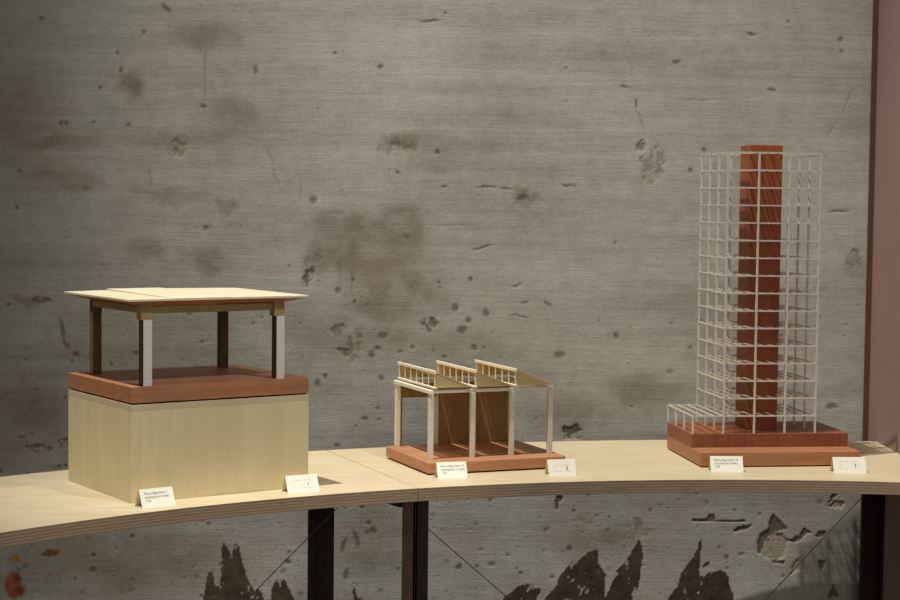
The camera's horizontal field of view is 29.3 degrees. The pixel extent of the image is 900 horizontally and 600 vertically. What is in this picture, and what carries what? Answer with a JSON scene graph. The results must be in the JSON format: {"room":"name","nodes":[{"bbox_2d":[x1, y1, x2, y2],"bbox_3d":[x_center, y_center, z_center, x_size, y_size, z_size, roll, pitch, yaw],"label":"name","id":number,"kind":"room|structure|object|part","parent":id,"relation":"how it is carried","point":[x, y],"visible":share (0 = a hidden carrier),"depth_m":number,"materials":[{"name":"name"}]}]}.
{"room":"architecture exhibition gallery","nodes":[
{"label":"architecture exhibition gallery","id":0,"kind":"room"},
{"bbox_2d":[0,0,872,599],"bbox_3d":[-2.208,-0.498,5.692,7.574,4.200,0.200,1,3,0],"label":"wall","id":1,"kind":"structure","parent":0,"point":[509,183],"depth_m":5.61,"materials":[{"name":"concrete"}]},
{"bbox_2d":[858,0,878,599],"bbox_3d":[1.370,-0.453,5.586,0.016,4.200,0.012,1,3,0],"label":"trim","id":2,"kind":"structure","parent":1,"relation":"attached to","point":[875,21],"depth_m":5.59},
{"bbox_2d":[868,0,899,599],"bbox_3d":[1.478,-0.415,4.939,0.200,4.200,1.310,1,3,0],"label":"column","id":3,"kind":"structure","parent":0,"point":[884,386],"depth_m":5.40,"materials":[{"name":"pink paint"}]},
{"bbox_3d":[-2.234,1.893,1.516,7.574,0.100,8.810,1,3,0],"label":"floor","id":4,"kind":"structure","parent":0,"visible":0},
{"bbox_2d":[0,450,417,599],"bbox_3d":[-1.122,1.103,4.174,2.503,1.201,0.842,-2,4,-42],"label":"display table","id":5,"kind":"object","parent":4,"relation":"on","point":[44,506],"visible":0.73,"depth_m":4.37,"materials":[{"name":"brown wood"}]},
{"bbox_2d":[135,486,175,507],"bbox_3d":[-0.722,0.482,4.218,0.090,0.042,0.041,-2,4,-37],"label":"tent card","id":6,"kind":"object","parent":5,"relation":"on","point":[163,496],"visible":1,"depth_m":4.21,"materials":[{"name":"grey paper"}]},
{"bbox_2d":[68,389,308,503],"bbox_3d":[-0.692,0.363,4.541,0.500,0.244,0.408,-2,4,-34],"label":"plinth","id":7,"kind":"object","parent":5,"relation":"on","point":[116,449],"visible":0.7,"depth_m":4.37,"materials":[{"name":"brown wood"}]},
{"bbox_3d":[-0.897,0.377,4.407,0.009,0.228,0.399,-2,4,-34],"label":"panel","id":8,"kind":"part","parent":7,"relation":"part of","materials":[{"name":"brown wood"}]},
{"bbox_2d":[64,288,308,404],"bbox_3d":[-0.691,0.110,4.514,0.516,0.266,0.426,-2,4,-34],"label":"model","id":9,"kind":"object","parent":7,"relation":"on","point":[145,384],"visible":1,"depth_m":4.42},
{"bbox_3d":[-0.691,0.250,4.534,0.500,0.016,0.408,-2,4,-34],"label":"panel","id":10,"kind":"part","parent":7,"relation":"part of","materials":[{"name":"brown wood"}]},
{"bbox_3d":[-0.580,0.382,4.377,0.500,0.228,0.009,-2,4,-34],"label":"panel","id":11,"kind":"part","parent":7,"relation":"part of","materials":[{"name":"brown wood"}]},
{"bbox_2d":[282,474,319,493],"bbox_3d":[-0.385,0.473,4.447,0.088,0.042,0.041,-1,4,-28],"label":"tent card","id":12,"kind":"object","parent":5,"relation":"on","point":[307,482],"visible":1,"depth_m":4.44,"materials":[{"name":"white paper"}]},
{"bbox_3d":[-0.410,1.073,5.150,0.038,1.164,0.038,1,3,0],"label":"leg","id":13,"kind":"part","parent":5,"relation":"part of","materials":[{"name":"metal"}]},
{"bbox_3d":[-0.277,0.524,4.863,0.026,0.030,0.595,-1,4,-31],"label":"rail","id":14,"kind":"part","parent":5,"relation":"part of","materials":[{"name":"metal"}]},
{"bbox_3d":[-0.115,1.107,4.613,0.034,1.164,0.034,1,3,0],"label":"leg","id":15,"kind":"part","parent":5,"relation":"part of","materials":[{"name":"metal"}]},
{"bbox_2d":[320,440,899,599],"bbox_3d":[0.517,1.071,5.062,1.785,1.201,0.891,0,3,-6],"label":"display table","id":16,"kind":"object","parent":4,"relation":"on","point":[605,466],"visible":0.64,"depth_m":4.80,"materials":[{"name":"brown wood"}]},
{"bbox_3d":[-0.370,1.073,5.150,0.038,1.164,0.038,1,3,0],"label":"leg","id":17,"kind":"part","parent":16,"relation":"part of","materials":[{"name":"metal"}]},
{"bbox_3d":[-0.080,1.107,4.613,0.034,1.164,0.034,1,3,0],"label":"leg","id":18,"kind":"part","parent":16,"relation":"part of","materials":[{"name":"metal"}]},
{"bbox_2d":[434,461,467,478],"bbox_3d":[0.003,0.463,4.695,0.084,0.042,0.041,0,3,-15],"label":"tent card","id":19,"kind":"object","parent":16,"relation":"on","point":[443,470],"visible":1,"depth_m":4.68,"materials":[{"name":"grey paper"}]},
{"bbox_2d":[386,359,564,474],"bbox_3d":[0.071,0.329,4.952,0.420,0.284,0.339,-1,4,-22],"label":"model","id":20,"kind":"object","parent":16,"relation":"on","point":[475,417],"visible":1,"depth_m":4.96},
{"bbox_3d":[-0.153,0.336,5.024,0.014,0.184,0.013,-1,4,-22],"label":"post","id":21,"kind":"part","parent":20,"relation":"part of","materials":[{"name":"beige paint"}]},
{"bbox_3d":[-0.098,0.206,5.046,0.102,0.040,0.002,-1,4,-22],"label":"gable panel","id":22,"kind":"part","parent":20,"relation":"part of","materials":[{"name":"beige wood"}]},
{"bbox_3d":[-0.091,0.264,5.045,0.105,0.042,0.005,-1,4,-22],"label":"header panel","id":23,"kind":"part","parent":20,"relation":"part of","materials":[{"name":"brown wood"}]},
{"bbox_3d":[-0.054,0.351,4.780,0.014,0.184,0.013,-1,4,-22],"label":"post","id":24,"kind":"part","parent":20,"relation":"part of","materials":[{"name":"white paint"}]},
{"bbox_3d":[-0.040,0.335,5.070,0.008,0.184,0.013,-1,4,-22],"label":"post","id":25,"kind":"part","parent":20,"relation":"part of","materials":[{"name":"white paint"}]},
{"bbox_3d":[-0.044,0.213,4.916,0.107,0.047,0.292,-1,4,-22],"label":"roof panel","id":26,"kind":"part","parent":20,"relation":"part of","materials":[{"name":"beige wood"}]},
{"bbox_3d":[0.008,0.222,4.784,0.102,0.040,0.002,-1,4,-22],"label":"gable panel","id":27,"kind":"part","parent":20,"relation":"part of","materials":[{"name":"beige wood"}]},
{"bbox_3d":[0.015,0.205,5.091,0.102,0.040,0.002,-1,4,-22],"label":"gable panel","id":28,"kind":"part","parent":20,"relation":"part of","materials":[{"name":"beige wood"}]},
{"bbox_3d":[0.016,0.334,5.093,0.112,0.184,0.005,-1,4,-22],"label":"panel","id":29,"kind":"part","parent":20,"relation":"part of","materials":[{"name":"brown wood"}]},
{"bbox_3d":[0.062,0.349,4.827,0.014,0.184,0.013,-1,4,-22],"label":"post","id":30,"kind":"part","parent":20,"relation":"part of","materials":[{"name":"white paint"}]},
{"bbox_3d":[0.071,0.333,5.115,0.007,0.183,0.013,-1,4,-22],"label":"post","id":31,"kind":"part","parent":20,"relation":"part of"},
{"bbox_3d":[0.070,0.212,4.962,0.107,0.047,0.292,-1,4,-22],"label":"roof panel","id":32,"kind":"part","parent":20,"relation":"part of","materials":[{"name":"beige wood"}]},
{"bbox_3d":[0.121,0.221,4.830,0.102,0.040,0.002,-1,4,-22],"label":"gable panel","id":33,"kind":"part","parent":20,"relation":"part of","materials":[{"name":"beige wood"}]},
{"bbox_3d":[0.131,0.204,5.138,0.106,0.040,0.002,-1,4,-22],"label":"gable panel","id":34,"kind":"part","parent":20,"relation":"part of","materials":[{"name":"beige wood"}]},
{"bbox_3d":[0.127,0.333,5.138,0.112,0.183,0.005,-1,4,-22],"label":"panel","id":35,"kind":"part","parent":20,"relation":"part of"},
{"bbox_3d":[0.122,0.242,4.842,0.365,0.003,0.004,-1,4,-22],"label":"sill rail","id":36,"kind":"part","parent":20,"relation":"part of","materials":[{"name":"beige paint"}]},
{"bbox_3d":[0.174,0.348,4.872,0.014,0.184,0.013,-1,4,-22],"label":"post","id":37,"kind":"part","parent":20,"relation":"part of","materials":[{"name":"white paint"}]},
{"bbox_3d":[0.186,0.332,5.161,0.014,0.184,0.013,-1,4,-22],"label":"post","id":38,"kind":"part","parent":20,"relation":"part of","materials":[{"name":"white paint"}]},
{"bbox_3d":[0.185,0.211,5.009,0.112,0.047,0.292,-1,4,-22],"label":"roof panel","id":39,"kind":"part","parent":20,"relation":"part of","materials":[{"name":"beige wood"}]},
{"bbox_3d":[0.237,0.220,4.877,0.106,0.040,0.002,-1,4,-22],"label":"gable panel","id":40,"kind":"part","parent":20,"relation":"part of","materials":[{"name":"beige wood"}]},
{"bbox_3d":[0.285,0.347,4.917,0.014,0.184,0.013,-1,4,-22],"label":"post","id":41,"kind":"part","parent":20,"relation":"part of","materials":[{"name":"white paint"}]},
{"bbox_2d":[545,459,576,475],"bbox_3d":[0.307,0.462,4.766,0.080,0.042,0.041,0,3,-14],"label":"tent card","id":42,"kind":"object","parent":16,"relation":"on","point":[554,467],"visible":1,"depth_m":4.76,"materials":[{"name":"white paper"}]},
{"bbox_2d":[708,456,743,471],"bbox_3d":[0.780,0.462,4.861,0.092,0.042,0.041,1,3,-2],"label":"tent card","id":43,"kind":"object","parent":16,"relation":"on","point":[716,463],"visible":1,"depth_m":4.85,"materials":[{"name":"grey paper"}]},
{"bbox_2d":[667,145,860,466],"bbox_3d":[0.932,0.005,5.116,0.476,0.929,0.387,0,3,-8],"label":"model","id":44,"kind":"object","parent":16,"relation":"on","point":[756,434],"visible":1,"depth_m":5.11},
{"bbox_3d":[0.671,0.349,5.294,0.005,0.051,0.005,0,3,-8],"label":"post","id":45,"kind":"part","parent":44,"relation":"part of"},
{"bbox_3d":[0.683,0.354,5.202,0.005,0.051,0.005,0,3,-8],"label":"post","id":46,"kind":"part","parent":44,"relation":"part of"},
{"bbox_3d":[0.696,0.360,5.111,0.005,0.051,0.005,0,3,-8],"label":"post","id":47,"kind":"part","parent":44,"relation":"part of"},
{"bbox_3d":[0.708,0.365,5.019,0.005,0.051,0.005,0,3,-8],"label":"post","id":48,"kind":"part","parent":44,"relation":"part of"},
{"bbox_3d":[0.766,-0.035,5.284,0.005,0.821,0.005,0,3,-8],"label":"post","id":49,"kind":"part","parent":44,"relation":"part of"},
{"bbox_3d":[0.779,-0.030,5.193,0.005,0.821,0.005,0,3,-8],"label":"post","id":50,"kind":"part","parent":44,"relation":"part of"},
{"bbox_3d":[0.791,-0.025,5.101,0.005,0.821,0.005,0,3,-8],"label":"post","id":51,"kind":"part","parent":44,"relation":"part of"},
{"bbox_3d":[0.803,-0.019,5.009,0.005,0.821,0.005,0,3,-8],"label":"post","id":52,"kind":"part","parent":44,"relation":"part of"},
{"bbox_3d":[0.858,-0.035,5.297,0.005,0.821,0.005,0,3,-8],"label":"post","id":53,"kind":"part","parent":44,"relation":"part of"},
{"bbox_3d":[0.895,-0.019,5.022,0.005,0.821,0.005,0,3,-8],"label":"post","id":54,"kind":"part","parent":44,"relation":"part of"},
{"bbox_3d":[1.042,-0.034,5.322,0.005,0.821,0.005,0,3,-8],"label":"post","id":55,"kind":"part","parent":44,"relation":"part of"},
{"bbox_3d":[0.987,-0.018,5.034,0.005,0.821,0.005,0,3,-8],"label":"post","id":56,"kind":"part","parent":44,"relation":"part of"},
{"bbox_3d":[1.054,-0.029,5.230,0.005,0.821,0.005,0,3,-8],"label":"post","id":57,"kind":"part","parent":44,"relation":"part of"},
{"bbox_3d":[1.067,-0.024,5.138,0.005,0.821,0.005,0,3,-8],"label":"post","id":58,"kind":"part","parent":44,"relation":"part of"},
{"bbox_3d":[1.079,-0.018,5.046,0.005,0.821,0.005,0,3,-8],"label":"post","id":59,"kind":"part","parent":44,"relation":"part of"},
{"bbox_2d":[830,457,866,472],"bbox_3d":[1.127,0.466,4.867,0.094,0.042,0.041,0,3,-3],"label":"tent card","id":60,"kind":"object","parent":16,"relation":"on","point":[838,464],"visible":1,"depth_m":4.86,"materials":[{"name":"white paper"}]},
{"bbox_3d":[1.331,1.074,5.460,0.058,1.164,0.058,1,3,0],"label":"leg","id":61,"kind":"part","parent":16,"relation":"part of","materials":[{"name":"metal"}]}
]}

